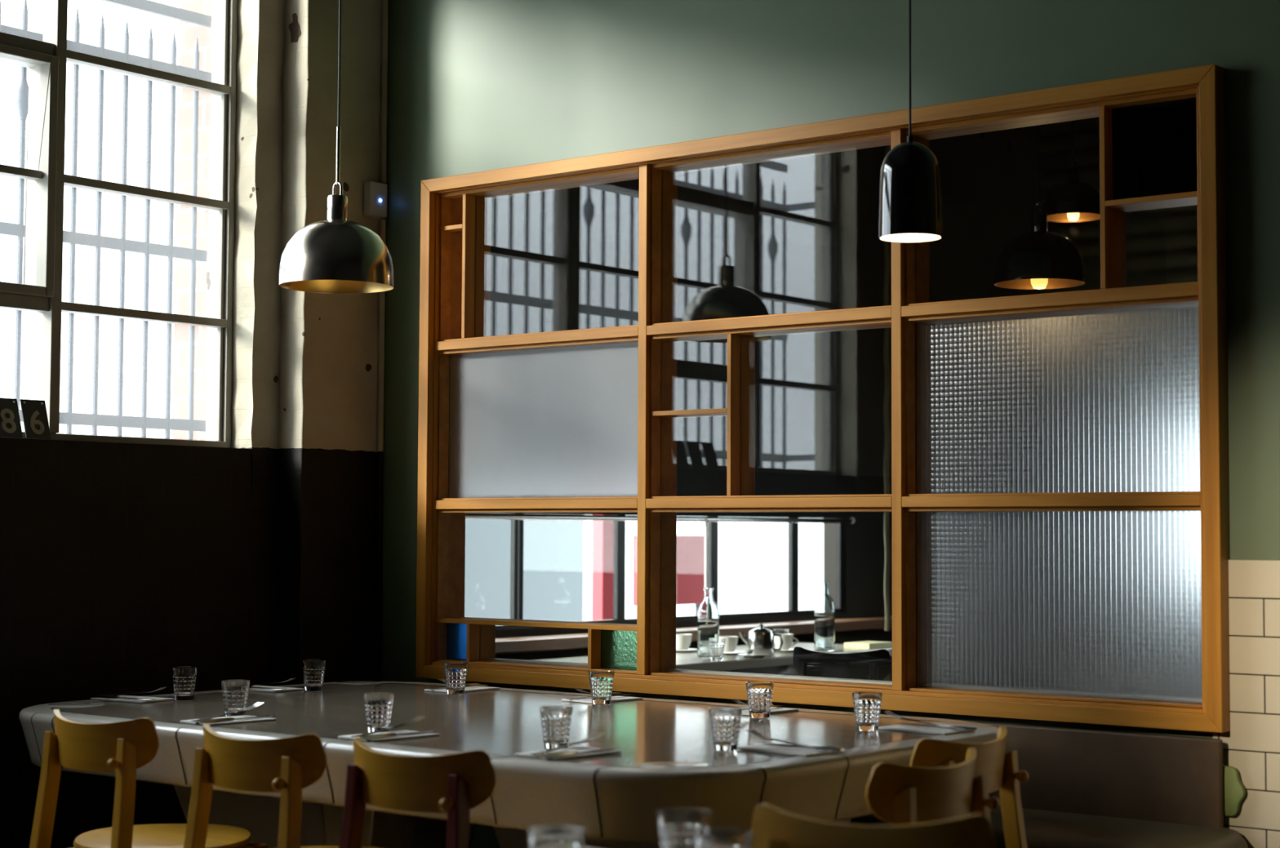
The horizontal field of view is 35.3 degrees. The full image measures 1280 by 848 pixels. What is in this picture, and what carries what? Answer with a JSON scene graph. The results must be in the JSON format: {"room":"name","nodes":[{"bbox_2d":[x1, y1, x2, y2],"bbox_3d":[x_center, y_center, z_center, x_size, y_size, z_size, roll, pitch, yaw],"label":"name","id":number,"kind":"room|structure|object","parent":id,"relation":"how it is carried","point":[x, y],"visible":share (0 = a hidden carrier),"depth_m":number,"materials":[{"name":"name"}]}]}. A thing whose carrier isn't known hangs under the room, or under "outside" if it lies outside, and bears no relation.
{"room":"restaurant dining room","nodes":[
{"label":"restaurant dining room","id":0,"kind":"room"},
{"bbox_2d":[0,0,284,847],"bbox_3d":[-4.560,-0.576,4.556,0.300,5.075,10.445,-2,-4,38],"label":"wall","id":1,"kind":"structure","parent":0,"point":[122,566],"depth_m":7.69,"materials":[{"name":"paint"}]},
{"bbox_2d":[0,397,22,438],"bbox_3d":[-2.299,-0.023,7.301,0.049,0.145,0.106,-2,-4,38],"label":"number plate","id":2,"kind":"object","parent":1,"relation":"attached to","point":[10,420],"visible":1,"depth_m":7.31,"materials":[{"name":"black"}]},
{"bbox_2d":[0,177,24,284],"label":"bar","id":3,"kind":"object","parent":1,"relation":"in","point":[6,228],"depth_m":7.92,"materials":[{"name":"blue paint"}]},
{"bbox_2d":[13,310,22,422],"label":"bar","id":4,"kind":"object","parent":1,"relation":"in","point":[19,313],"depth_m":7.90,"materials":[{"name":"blue paint"}]},
{"bbox_2d":[0,0,43,41],"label":"bar","id":5,"kind":"object","parent":1,"relation":"in","point":[24,33],"depth_m":7.97,"materials":[{"name":"blue paint"}]},
{"bbox_2d":[15,66,28,168],"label":"bar","id":6,"kind":"object","parent":1,"relation":"in","point":[22,91],"depth_m":7.94,"materials":[{"name":"blue paint"}]},
{"bbox_2d":[19,399,51,439],"bbox_3d":[-2.224,-0.017,7.396,0.049,0.145,0.106,-2,-4,38],"label":"number plate","id":7,"kind":"object","parent":1,"relation":"on","point":[36,425],"visible":1,"depth_m":7.39,"materials":[{"name":"black metal"}]},
{"bbox_2d":[71,63,79,176],"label":"bar","id":8,"kind":"object","parent":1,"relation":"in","point":[76,67],"depth_m":8.14,"materials":[{"name":"blue paint"}]},
{"bbox_2d":[96,69,104,180],"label":"bar","id":9,"kind":"object","parent":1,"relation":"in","point":[101,73],"depth_m":8.24,"materials":[{"name":"blue paint"}]},
{"bbox_2d":[0,0,237,448],"bbox_3d":[-2.703,-1.077,6.948,0.138,2.213,3.281,-2,-4,38],"label":"window","id":10,"kind":"structure","parent":1,"relation":"in","point":[40,292],"depth_m":7.56,"materials":[{"name":"grey metal"}]},
{"bbox_2d":[121,75,128,184],"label":"bar","id":11,"kind":"object","parent":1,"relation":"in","point":[126,78],"depth_m":8.33,"materials":[{"name":"blue paint"}]},
{"bbox_2d":[66,8,211,82],"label":"railing","id":12,"kind":"object","parent":1,"relation":"in","point":[76,46],"depth_m":8.39,"materials":[{"name":"white metal"}]},
{"bbox_2d":[145,80,152,188],"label":"bar","id":13,"kind":"object","parent":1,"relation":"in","point":[149,83],"depth_m":8.43,"materials":[{"name":"blue paint"}]},
{"bbox_2d":[168,84,176,192],"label":"bar","id":14,"kind":"object","parent":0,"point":[173,89],"depth_m":8.52,"materials":[{"name":"blue paint"}]},
{"bbox_2d":[172,0,212,440],"bbox_3d":[-1.745,0.004,9.031,0.899,5.728,0.174,-2,-4,38],"label":"window reveal","id":15,"kind":"structure","parent":0,"point":[188,33],"depth_m":9.22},
{"bbox_2d":[59,312,205,439],"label":"railing","id":16,"kind":"object","parent":15,"relation":"in","point":[68,418],"depth_m":8.29,"materials":[{"name":"grey metal"}]},
{"bbox_2d":[62,186,207,315],"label":"railing","id":17,"kind":"object","parent":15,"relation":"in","point":[122,245],"depth_m":8.33,"materials":[{"name":"grey metal"}]},
{"bbox_2d":[100,0,211,28],"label":"railing","id":18,"kind":"object","parent":15,"relation":"in","point":[147,6],"depth_m":8.52,"materials":[{"name":"white metal"}]},
{"bbox_2d":[191,90,199,196],"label":"bar","id":19,"kind":"object","parent":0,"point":[196,94],"depth_m":8.62,"materials":[{"name":"blue paint"}]},
{"bbox_2d":[275,0,382,685],"bbox_3d":[-1.279,-0.561,8.338,0.152,4.669,0.440,-2,-4,38],"label":"pier","id":20,"kind":"object","parent":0,"point":[326,504],"visible":0.68,"depth_m":8.23,"materials":[{"name":"paint"}]},
{"bbox_2d":[364,181,386,217],"bbox_3d":[-1.105,-0.939,8.418,0.051,0.142,0.099,-2,-4,38],"label":"control box","id":21,"kind":"object","parent":20,"relation":"attached to","point":[375,193],"visible":1,"depth_m":8.39,"materials":[{"name":"beige plastic"}]},
{"bbox_2d":[495,139,930,680],"bbox_3d":[0.102,-0.158,11.949,0.174,5.075,6.670,-2,-4,38],"label":"wall","id":22,"kind":"structure","parent":0,"point":[832,199],"depth_m":13.41,"materials":[{"name":"black paint"}]},
{"bbox_2d":[489,190,639,336],"bbox_3d":[-0.423,-0.855,11.072,0.068,0.844,1.248,-2,-4,38],"label":"window pane","id":23,"kind":"object","parent":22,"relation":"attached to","point":[562,260],"depth_m":11.08,"materials":[{"name":"clear glass"}]},
{"bbox_2d":[495,513,844,631],"bbox_3d":[0.113,-0.007,11.848,0.035,2.342,3.988,-2,-4,38],"label":"window","id":24,"kind":"structure","parent":22,"relation":"in","point":[517,526],"depth_m":12.18,"materials":[{"name":"black metal"}]},
{"bbox_2d":[676,511,855,587],"bbox_3d":[0.791,0.771,12.524,0.068,0.464,1.933,-2,-4,38],"label":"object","id":25,"kind":"object","parent":24,"relation":"attached to","point":[811,517],"depth_m":12.52,"materials":[{"name":"black fabric"}]},
{"bbox_2d":[495,615,892,654],"bbox_3d":[0.240,1.228,11.713,0.239,0.065,6.018,-2,-4,38],"label":"window ledge","id":26,"kind":"object","parent":22,"relation":"attached to","point":[575,641],"visible":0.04,"depth_m":11.75,"materials":[{"name":"brown wood"}]},
{"bbox_2d":[676,338,727,410],"bbox_3d":[0.346,-0.297,12.014,0.068,0.457,0.498,-2,-4,38],"label":"window pane","id":27,"kind":"object","parent":22,"relation":"attached to","point":[701,366],"depth_m":12.07,"materials":[{"name":"clear glass"}]},
{"bbox_2d":[676,416,727,496],"bbox_3d":[0.345,0.189,11.989,0.068,0.488,0.497,-2,-4,38],"label":"window pane","id":28,"kind":"object","parent":22,"relation":"attached to","point":[701,442],"depth_m":12.04,"materials":[{"name":"clear glass"}]},
{"bbox_2d":[677,214,854,321],"bbox_3d":[0.796,-0.874,12.608,0.068,0.628,1.929,-2,-4,38],"label":"window pane","id":29,"kind":"object","parent":22,"relation":"attached to","point":[724,271],"depth_m":12.51,"materials":[{"name":"clear glass"}]},
{"bbox_2d":[755,330,855,495],"bbox_3d":[1.041,-0.088,12.880,0.068,1.107,1.142,-2,-4,38],"label":"window pane","id":30,"kind":"object","parent":22,"relation":"attached to","point":[805,383],"depth_m":12.92,"materials":[{"name":"clear glass"}]},
{"bbox_2d":[380,0,1279,847],"bbox_3d":[2.250,-0.472,5.897,9.280,5.075,0.145,-2,-4,38],"label":"wall","id":31,"kind":"structure","parent":0,"point":[474,86],"depth_m":7.30,"materials":[{"name":"green paint"}]},
{"bbox_2d":[374,0,388,681],"bbox_3d":[-1.082,-0.561,8.440,0.025,4.653,0.025,-2,-4,38],"label":"conduit","id":32,"kind":"object","parent":31,"relation":"attached to","point":[385,2],"visible":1,"depth_m":8.41,"materials":[{"name":"metal"}]},
{"bbox_2d":[415,64,1230,733],"bbox_3d":[0.493,-0.031,7.228,3.393,2.030,0.225,-2,-4,38],"label":"window","id":33,"kind":"structure","parent":31,"relation":"in","point":[1058,501],"depth_m":6.76,"materials":[{"name":"brown wood"}]},
{"bbox_2d":[1213,560,1279,847],"bbox_3d":[3.104,1.107,5.026,3.474,1.491,0.012,-2,-4,38],"label":"tiling","id":34,"kind":"structure","parent":31,"relation":"attached to","point":[1251,746],"depth_m":6.03,"materials":[{"name":"beige tile"}]},
{"bbox_2d":[929,125,1041,302],"bbox_3d":[4.616,-0.114,12.360,6.380,5.075,0.174,-2,-4,38],"label":"wall","id":35,"kind":"structure","parent":0,"point":[988,180],"depth_m":14.10,"materials":[{"name":"black paint"}]},
{"bbox_2d":[1039,116,1099,211],"bbox_3d":[2.922,-1.755,13.624,0.442,0.593,0.054,-2,-4,38],"label":"roller shutter","id":36,"kind":"object","parent":35,"relation":"attached to","point":[1055,139],"depth_m":13.63,"materials":[{"name":"grey metal"}]},
{"bbox_2d":[1040,219,1100,293],"bbox_3d":[2.919,-1.137,13.591,0.443,0.490,0.054,-2,-4,38],"label":"roller shutter","id":37,"kind":"object","parent":35,"relation":"attached to","point":[1086,236],"depth_m":13.51,"materials":[{"name":"grey metal"}]},
{"bbox_2d":[1125,204,1197,287],"bbox_3d":[3.430,-1.161,13.185,0.497,0.499,0.054,-2,-4,38],"label":"glass pane","id":38,"kind":"object","parent":35,"relation":"attached to","point":[1161,246],"depth_m":13.18,"materials":[{"name":"clear glass"}]},
{"bbox_3d":[0.692,-3.148,4.879,10.295,0.145,17.255,-2,-4,38],"label":"ceiling","id":39,"kind":"structure","parent":0,"visible":0},
{"bbox_2d":[279,0,393,293],"bbox_3d":[-1.053,-1.720,7.082,0.396,2.487,0.396,-2,-4,38],"label":"pendant lamp","id":40,"kind":"object","parent":39,"relation":"hanging from","point":[336,254],"visible":1,"depth_m":6.89,"materials":[{"name":"silver metal"}]},
{"bbox_2d":[327,195,347,220],"bbox_3d":[-1.058,-0.754,7.031,0.072,0.091,0.072,-2,-4,38],"label":"socket","id":41,"kind":"object","parent":40,"relation":"attached to","point":[337,205],"depth_m":7.00,"materials":[{"name":"silver metal"}]},
{"bbox_2d":[883,145,890,631],"bbox_3d":[1.475,-0.691,12.036,0.041,3.844,0.032,-2,-4,38],"label":"hanging chain","id":42,"kind":"object","parent":39,"relation":"hanging from","point":[886,246],"visible":0.58,"depth_m":11.98,"materials":[{"name":"grey metal"}]},
{"bbox_2d":[878,0,942,242],"bbox_3d":[0.811,-1.781,6.056,0.188,2.458,0.188,-2,-4,38],"label":"pendant lamp","id":43,"kind":"object","parent":39,"relation":"hanging from","point":[910,193],"visible":1,"depth_m":5.93,"materials":[{"name":"black metal"}]},
{"bbox_2d":[881,233,939,240],"bbox_3d":[0.806,-0.564,5.991,0.177,0.009,0.177,-2,-4,38],"label":"diffuser","id":44,"kind":"object","parent":43,"relation":"attached to","point":[885,237],"depth_m":6.01,"materials":[{"name":"beige plastic"}]},
{"bbox_2d":[994,124,1084,289],"bbox_3d":[1.757,-1.722,8.880,0.392,2.265,0.392,-2,-4,38],"label":"pendant lamp","id":45,"kind":"object","parent":39,"relation":"hanging from","point":[1038,259],"visible":1,"depth_m":8.70,"materials":[{"name":"black metal"}]},
{"bbox_2d":[1031,211,1047,231],"bbox_3d":[1.754,-0.886,8.835,0.071,0.090,0.071,-2,-4,38],"label":"socket","id":46,"kind":"object","parent":45,"relation":"attached to","point":[1039,219],"depth_m":8.80,"materials":[{"name":"black metal"}]},
{"bbox_2d":[1043,120,1100,222],"bbox_3d":[2.286,-1.913,10.633,0.319,1.690,0.319,-2,-4,38],"label":"pendant lamp","id":47,"kind":"object","parent":39,"relation":"hanging from","point":[1073,200],"visible":0.92,"depth_m":10.49,"materials":[{"name":"black metal"}]},
{"bbox_3d":[1.066,1.847,4.295,9.280,0.551,17.255,-2,-4,38],"label":"floor","id":48,"kind":"structure","parent":0,"visible":0},
{"bbox_2d":[29,709,268,847],"bbox_3d":[-1.390,1.222,5.694,0.528,0.824,0.618,-2,-4,38],"label":"dining chair","id":49,"kind":"object","parent":48,"relation":"on","point":[122,748],"visible":0.98,"depth_m":5.54,"materials":[{"name":"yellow wood"}]},
{"bbox_2d":[183,724,380,847],"bbox_3d":[-0.877,1.203,5.287,0.528,0.824,0.618,-2,-4,37],"label":"dining chair","id":50,"kind":"object","parent":48,"relation":"on","point":[286,766],"visible":0.99,"depth_m":5.07,"materials":[{"name":"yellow wood"}]},
{"bbox_2d":[338,738,495,847],"bbox_3d":[-0.430,1.186,4.932,0.528,0.824,0.618,-2,-4,37],"label":"dining chair","id":51,"kind":"object","parent":48,"relation":"on","point":[453,784],"visible":1,"depth_m":4.72,"materials":[{"name":"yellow wood"}]},
{"bbox_2d":[18,680,999,847],"bbox_3d":[-0.472,1.300,6.362,2.959,0.748,1.808,-2,-4,38],"label":"dining table","id":52,"kind":"object","parent":48,"relation":"on","point":[668,759],"visible":0.74,"depth_m":5.81,"materials":[{"name":"grey stone"}]},
{"bbox_2d":[89,695,174,702],"bbox_3d":[-1.750,0.948,6.928,0.249,0.006,0.152,-2,-4,32],"label":"napkin","id":53,"kind":"object","parent":52,"relation":"on","point":[155,699],"visible":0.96,"depth_m":6.89,"materials":[{"name":"white fabric"}]},
{"bbox_2d":[171,666,197,700],"bbox_3d":[-1.575,0.896,6.944,0.090,0.111,0.090,1,-3,-5],"label":"drinking glass","id":54,"kind":"object","parent":52,"relation":"on","point":[184,678],"visible":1,"depth_m":6.91,"materials":[{"name":"white"}]},
{"bbox_2d":[179,715,275,725],"bbox_3d":[-1.264,0.909,6.172,0.152,0.006,0.249,-2,-4,41],"label":"napkin","id":55,"kind":"object","parent":52,"relation":"on","point":[258,719],"visible":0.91,"depth_m":6.14,"materials":[{"name":"white fabric"}]},
{"bbox_2d":[191,702,264,721],"bbox_3d":[-1.267,0.884,6.175,0.033,0.041,0.272,-2,-4,37],"label":"fork","id":56,"kind":"object","parent":55,"relation":"on","point":[255,705],"visible":1,"depth_m":6.20,"materials":[{"name":"silver metal"}]},
{"bbox_2d":[198,715,272,723],"bbox_3d":[-1.229,0.899,6.141,0.026,0.009,0.284,-2,-4,38],"label":"knife","id":57,"kind":"object","parent":55,"relation":"on","point":[214,720],"visible":1,"depth_m":6.09,"materials":[{"name":"silver metal"}]},
{"bbox_2d":[221,680,249,716],"bbox_3d":[-1.278,0.866,6.348,0.090,0.111,0.090,0,-3,7],"label":"drinking glass","id":58,"kind":"object","parent":52,"relation":"on","point":[235,692],"visible":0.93,"depth_m":6.32,"materials":[{"name":"white"}]},
{"bbox_2d":[248,684,303,692],"bbox_3d":[-1.380,0.975,7.404,0.249,0.006,0.152,-2,-4,36],"label":"napkin","id":59,"kind":"object","parent":52,"relation":"on","point":[288,689],"visible":0.77,"depth_m":7.34,"materials":[{"name":"white fabric"}]},
{"bbox_2d":[302,659,326,691],"bbox_3d":[-1.195,0.921,7.369,0.090,0.111,0.090,-2,-4,33],"label":"drinking glass","id":60,"kind":"object","parent":52,"relation":"on","point":[313,670],"visible":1,"depth_m":7.34,"materials":[{"name":"white"}]},
{"bbox_2d":[363,692,394,732],"bbox_3d":[-0.762,0.842,5.859,0.090,0.111,0.090,0,-3,1],"label":"drinking glass","id":61,"kind":"object","parent":52,"relation":"on","point":[378,706],"visible":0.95,"depth_m":5.83,"materials":[{"name":"white"}]},
{"bbox_2d":[337,729,439,742],"bbox_3d":[-0.715,0.888,5.727,0.152,0.006,0.249,-3,-4,43],"label":"napkin","id":62,"kind":"object","parent":52,"relation":"on","point":[427,734],"visible":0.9,"depth_m":5.70,"materials":[{"name":"white paper"}]},
{"bbox_2d":[351,715,425,737],"bbox_3d":[-0.718,0.862,5.731,0.033,0.041,0.272,-2,-4,39],"label":"fork","id":63,"kind":"object","parent":62,"relation":"on","point":[415,720],"visible":1,"depth_m":5.75,"materials":[{"name":"silver metal"}]},
{"bbox_2d":[359,730,435,739],"bbox_3d":[-0.681,0.878,5.696,0.026,0.009,0.284,-2,-4,40],"label":"knife","id":64,"kind":"object","parent":62,"relation":"on","point":[386,735],"visible":0.98,"depth_m":5.65,"materials":[{"name":"silver metal"}]},
{"bbox_2d":[443,662,467,694],"bbox_3d":[-0.665,0.917,7.253,0.090,0.111,0.090,1,-3,-8],"label":"drinking glass","id":65,"kind":"object","parent":52,"relation":"on","point":[455,673],"visible":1,"depth_m":7.22,"materials":[{"name":"white"}]},
{"bbox_2d":[424,685,500,692],"bbox_3d":[-0.656,0.980,7.429,0.152,0.006,0.249,-2,-4,38],"label":"napkin","id":66,"kind":"object","parent":52,"relation":"on","point":[472,688],"visible":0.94,"depth_m":7.41,"materials":[{"name":"white paper"}]},
{"bbox_2d":[539,705,573,749],"bbox_3d":[-0.227,0.822,5.445,0.090,0.111,0.090,0,-3,4],"label":"drinking glass","id":67,"kind":"object","parent":52,"relation":"on","point":[556,720],"visible":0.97,"depth_m":5.41,"materials":[{"name":"white"}]},
{"bbox_2d":[514,746,622,759],"bbox_3d":[-0.188,0.868,5.300,0.152,0.006,0.249,-3,-4,44],"label":"napkin","id":68,"kind":"object","parent":52,"relation":"on","point":[578,748],"visible":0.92,"depth_m":5.27,"materials":[{"name":"white fabric"}]},
{"bbox_2d":[529,731,605,755],"bbox_3d":[-0.191,0.842,5.303,0.033,0.041,0.272,-2,-4,40],"label":"fork","id":69,"kind":"object","parent":68,"relation":"on","point":[591,738],"visible":1,"depth_m":5.33,"materials":[{"name":"silver metal"}]},
{"bbox_2d":[540,746,616,757],"bbox_3d":[-0.155,0.857,5.268,0.026,0.009,0.284,-2,-4,41],"label":"knife","id":70,"kind":"object","parent":68,"relation":"on","point":[569,752],"visible":1,"depth_m":5.22,"materials":[{"name":"silver metal"}]},
{"bbox_2d":[588,670,614,704],"bbox_3d":[-0.131,0.898,6.850,0.090,0.111,0.090,-1,-3,14],"label":"drinking glass","id":71,"kind":"object","parent":52,"relation":"on","point":[601,682],"visible":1,"depth_m":6.82,"materials":[{"name":"white"}]},
{"bbox_2d":[561,695,643,703],"bbox_3d":[-0.131,0.960,7.012,0.152,0.006,0.249,-3,-4,44],"label":"napkin","id":72,"kind":"object","parent":52,"relation":"on","point":[614,698],"visible":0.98,"depth_m":6.98,"materials":[{"name":"white fabric"}]},
{"bbox_2d":[709,706,742,751],"bbox_3d":[0.231,0.823,5.424,0.090,0.111,0.090,-1,-3,19],"label":"drinking glass","id":73,"kind":"object","parent":52,"relation":"on","point":[725,722],"visible":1,"depth_m":5.39,"materials":[{"name":"white"}]},
{"bbox_2d":[745,681,773,718],"bbox_3d":[0.380,0.875,6.378,0.090,0.111,0.090,0,-3,8],"label":"drinking glass","id":74,"kind":"object","parent":52,"relation":"on","point":[759,694],"visible":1,"depth_m":6.35,"materials":[{"name":"white"}]},
{"bbox_2d":[741,706,799,715],"bbox_3d":[0.384,0.939,6.586,0.152,0.006,0.249,-2,-4,42],"label":"napkin","id":75,"kind":"object","parent":52,"relation":"on","point":[773,709],"visible":0.28,"depth_m":6.59,"materials":[{"name":"white fabric"}]},
{"bbox_2d":[737,743,843,756],"bbox_3d":[0.401,0.876,5.407,0.152,0.006,0.249,3,-4,-45],"label":"napkin","id":76,"kind":"object","parent":52,"relation":"on","point":[766,748],"visible":0.91,"depth_m":5.38,"materials":[{"name":"white fabric"}]},
{"bbox_2d":[745,728,831,751],"bbox_3d":[0.399,0.850,5.405,0.272,0.041,0.033,-2,-4,41],"label":"fork","id":77,"kind":"object","parent":76,"relation":"on","point":[754,733],"visible":1,"depth_m":5.42,"materials":[{"name":"silver metal"}]},
{"bbox_2d":[757,742,844,751],"bbox_3d":[0.434,0.869,5.439,0.284,0.009,0.026,-3,-4,42],"label":"knife","id":78,"kind":"object","parent":76,"relation":"on","point":[823,747],"visible":0.77,"depth_m":5.39,"materials":[{"name":"silver metal"}]},
{"bbox_2d":[852,691,882,731],"bbox_3d":[0.675,0.855,5.976,0.090,0.111,0.090,0,-3,5],"label":"drinking glass","id":79,"kind":"object","parent":52,"relation":"on","point":[867,705],"visible":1,"depth_m":5.94,"materials":[{"name":"clear glass"}]},
{"bbox_2d":[878,724,974,734],"bbox_3d":[0.851,0.910,5.994,0.249,0.006,0.152,-3,-4,44],"label":"napkin","id":80,"kind":"object","parent":52,"relation":"on","point":[903,727],"visible":0.78,"depth_m":5.96,"materials":[{"name":"white paper"}]},
{"bbox_2d":[884,710,965,730],"bbox_3d":[0.849,0.884,5.992,0.272,0.041,0.033,-2,-4,40],"label":"fork","id":81,"kind":"object","parent":80,"relation":"on","point":[891,713],"visible":1,"depth_m":6.01,"materials":[{"name":"silver metal"}]},
{"bbox_2d":[792,646,892,679],"bbox_3d":[0.958,1.413,9.051,0.528,0.824,0.618,-1,-3,24],"label":"dining chair","id":82,"kind":"object","parent":48,"relation":"on","point":[874,664],"visible":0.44,"depth_m":8.83,"materials":[{"name":"black leather"}]},
{"bbox_2d":[751,804,995,847],"bbox_3d":[0.476,1.133,3.865,0.528,0.824,0.618,-1,-3,18],"label":"dining chair","id":83,"kind":"object","parent":48,"relation":"on","point":[772,827],"visible":0.93,"depth_m":3.66,"materials":[{"name":"brown wood"}]},
{"bbox_2d":[865,747,999,825],"bbox_3d":[0.526,1.179,4.723,0.618,0.824,0.528,-2,-4,38],"label":"dining chair","id":84,"kind":"object","parent":48,"relation":"on","point":[897,794],"visible":0.91,"depth_m":4.52,"materials":[{"name":"brown wood"}]},
{"bbox_2d":[910,726,1028,847],"bbox_3d":[0.695,1.208,5.251,0.618,0.824,0.528,-2,-4,38],"label":"dining chair","id":85,"kind":"object","parent":48,"relation":"on","point":[1002,770],"visible":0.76,"depth_m":5.17,"materials":[{"name":"brown wood"}]},
{"bbox_2d":[849,721,1248,847],"bbox_3d":[0.819,1.326,6.458,2.175,0.719,0.563,-2,-4,38],"label":"bench","id":86,"kind":"object","parent":48,"relation":"on","point":[1083,788],"visible":0.21,"depth_m":6.18,"materials":[{"name":"brown leather"}]},
{"bbox_2d":[849,805,1248,847],"bbox_3d":[0.819,1.334,6.458,2.175,0.209,0.563,-2,-4,38],"label":"seat cushion","id":87,"kind":"object","parent":86,"relation":"on","point":[1045,826],"depth_m":5.99,"materials":[{"name":"brown leather"}]},
{"bbox_2d":[1222,764,1245,816],"bbox_3d":[1.757,1.106,6.068,0.147,0.174,0.029,-2,-4,38],"label":"cushion","id":88,"kind":"object","parent":86,"relation":"on","point":[1233,790],"visible":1,"depth_m":6.04,"materials":[{"name":"green fabric"}]},
{"bbox_3d":[-0.043,1.143,3.130,1.204,0.719,1.145,-2,-4,38],"label":"cafe table","id":89,"kind":"object","parent":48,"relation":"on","visible":0},
{"bbox_2d":[528,825,586,847],"bbox_3d":[-0.138,0.733,3.336,0.097,0.120,0.097,0,-3,-4],"label":"drinking glass","id":90,"kind":"object","parent":89,"relation":"on","point":[547,836],"visible":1,"depth_m":3.31,"materials":[{"name":"white"}]},
{"bbox_2d":[657,808,711,847],"bbox_3d":[0.078,0.746,3.549,0.097,0.120,0.097,-1,-3,24],"label":"drinking glass","id":91,"kind":"object","parent":89,"relation":"on","point":[677,828],"visible":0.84,"depth_m":3.51,"materials":[{"name":"white"}]},
{"bbox_2d":[694,828,753,847],"bbox_3d":[0.138,0.733,3.307,0.097,0.120,0.097,0,-3,-2],"label":"drinking glass","id":92,"kind":"object","parent":89,"relation":"on","point":[712,837],"visible":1,"depth_m":3.28,"materials":[{"name":"white"}]},
{"bbox_3d":[0.320,2.231,11.526,0.899,0.551,6.844,-2,-4,38],"label":"floor","id":93,"kind":"structure","parent":0,"visible":0},
{"bbox_2d":[529,642,892,680],"bbox_3d":[0.456,1.598,11.074,0.812,0.667,2.422,-2,-4,38],"label":"table","id":94,"kind":"object","parent":93,"relation":"on","point":[684,660],"visible":0.02,"depth_m":10.70,"materials":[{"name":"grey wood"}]},
{"bbox_2d":[675,648,697,652],"bbox_3d":[0.233,1.263,11.206,0.203,0.014,0.203,-2,-4,38],"label":"saucer","id":95,"kind":"object","parent":94,"relation":"on","point":[690,650],"visible":0.58,"depth_m":11.16,"materials":[{"name":"white ceramic"}]},
{"bbox_2d":[675,633,692,649],"bbox_3d":[0.231,1.214,11.205,0.116,0.084,0.125,-2,-4,34],"label":"coffee cup","id":96,"kind":"object","parent":95,"relation":"on","point":[683,641],"visible":0.67,"depth_m":11.16,"materials":[{"name":"white ceramic"}]},
{"bbox_2d":[697,587,719,657],"bbox_3d":[0.366,1.060,10.746,0.119,0.370,0.119,-2,-4,38],"label":"carafe","id":97,"kind":"object","parent":94,"relation":"on","point":[708,615],"visible":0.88,"depth_m":10.70,"materials":[{"name":"clear glass"}]},
{"bbox_2d":[708,638,725,660],"bbox_3d":[0.403,1.178,10.519,0.090,0.111,0.090,1,-3,-5],"label":"drinking glass","id":98,"kind":"object","parent":94,"relation":"on","point":[717,646],"visible":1,"depth_m":10.49,"materials":[{"name":"clear glass"}]},
{"bbox_2d":[723,650,746,654],"bbox_3d":[0.479,1.252,10.992,0.203,0.014,0.203,-2,-4,38],"label":"saucer","id":99,"kind":"object","parent":94,"relation":"on","point":[735,652],"visible":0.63,"depth_m":10.95,"materials":[{"name":"white ceramic"}]},
{"bbox_2d":[719,635,737,652],"bbox_3d":[0.481,1.204,10.999,0.116,0.084,0.125,-1,-3,20],"label":"coffee cup","id":100,"kind":"object","parent":99,"relation":"on","point":[731,643],"visible":0.63,"depth_m":10.95,"materials":[{"name":"white ceramic"}]},
{"bbox_2d":[738,623,783,655],"bbox_3d":[0.661,1.176,10.991,0.201,0.168,0.152,2,-3,-26],"label":"steel pot","id":101,"kind":"object","parent":94,"relation":"on","point":[760,640],"visible":0.86,"depth_m":10.94,"materials":[{"name":"grey metal"}]},
{"bbox_2d":[774,648,794,652],"bbox_3d":[0.803,1.269,11.271,0.203,0.014,0.203,-2,-4,38],"label":"saucer","id":102,"kind":"object","parent":94,"relation":"on","point":[791,650],"visible":0.54,"depth_m":11.21,"materials":[{"name":"white ceramic"}]},
{"bbox_2d":[773,633,798,649],"bbox_3d":[0.806,1.220,11.270,0.116,0.084,0.125,2,-4,-34],"label":"coffee cup","id":103,"kind":"object","parent":102,"relation":"on","point":[787,637],"visible":0.87,"depth_m":11.24,"materials":[{"name":"white ceramic"}]},
{"bbox_2d":[813,582,835,651],"bbox_3d":[1.046,1.091,11.387,0.119,0.384,0.119,-2,-4,38],"label":"carafe","id":104,"kind":"object","parent":94,"relation":"on","point":[824,606],"visible":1,"depth_m":11.34,"materials":[{"name":"clear glass"}]},
{"bbox_2d":[844,640,892,648],"bbox_3d":[1.329,1.284,11.687,0.174,0.032,0.261,-2,-4,38],"label":"stack","id":105,"kind":"object","parent":94,"relation":"on","point":[864,644],"visible":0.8,"depth_m":11.62,"materials":[{"name":"beige paper"}]},
{"label":"outside","id":106,"kind":"structure","parent":0,"visible":0},
{"bbox_3d":[-9.276,3.253,14.765,20.010,0.218,40.600,-2,-4,38],"label":"ground","id":107,"kind":"structure","parent":106,"visible":0},
{"bbox_2d":[464,513,583,621],"bbox_3d":[-1.208,1.024,15.818,0.145,4.422,2.204,-2,-4,38],"label":"wall","id":108,"kind":"structure","parent":107,"relation":"on","point":[553,549],"depth_m":16.12,"materials":[{"name":"grey paint"}]},
{"bbox_2d":[591,520,613,620],"bbox_3d":[-0.219,1.388,13.034,0.087,3.408,0.188,-2,-4,38],"label":"post","id":109,"kind":"object","parent":107,"relation":"on","point":[602,557],"visible":0.02,"depth_m":12.99,"materials":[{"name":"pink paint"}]},
{"bbox_2d":[632,535,704,615],"bbox_3d":[0.216,1.940,13.625,0.116,2.371,0.718,-2,-4,38],"label":"box","id":110,"kind":"object","parent":107,"relation":"on","point":[690,553],"visible":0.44,"depth_m":13.72,"materials":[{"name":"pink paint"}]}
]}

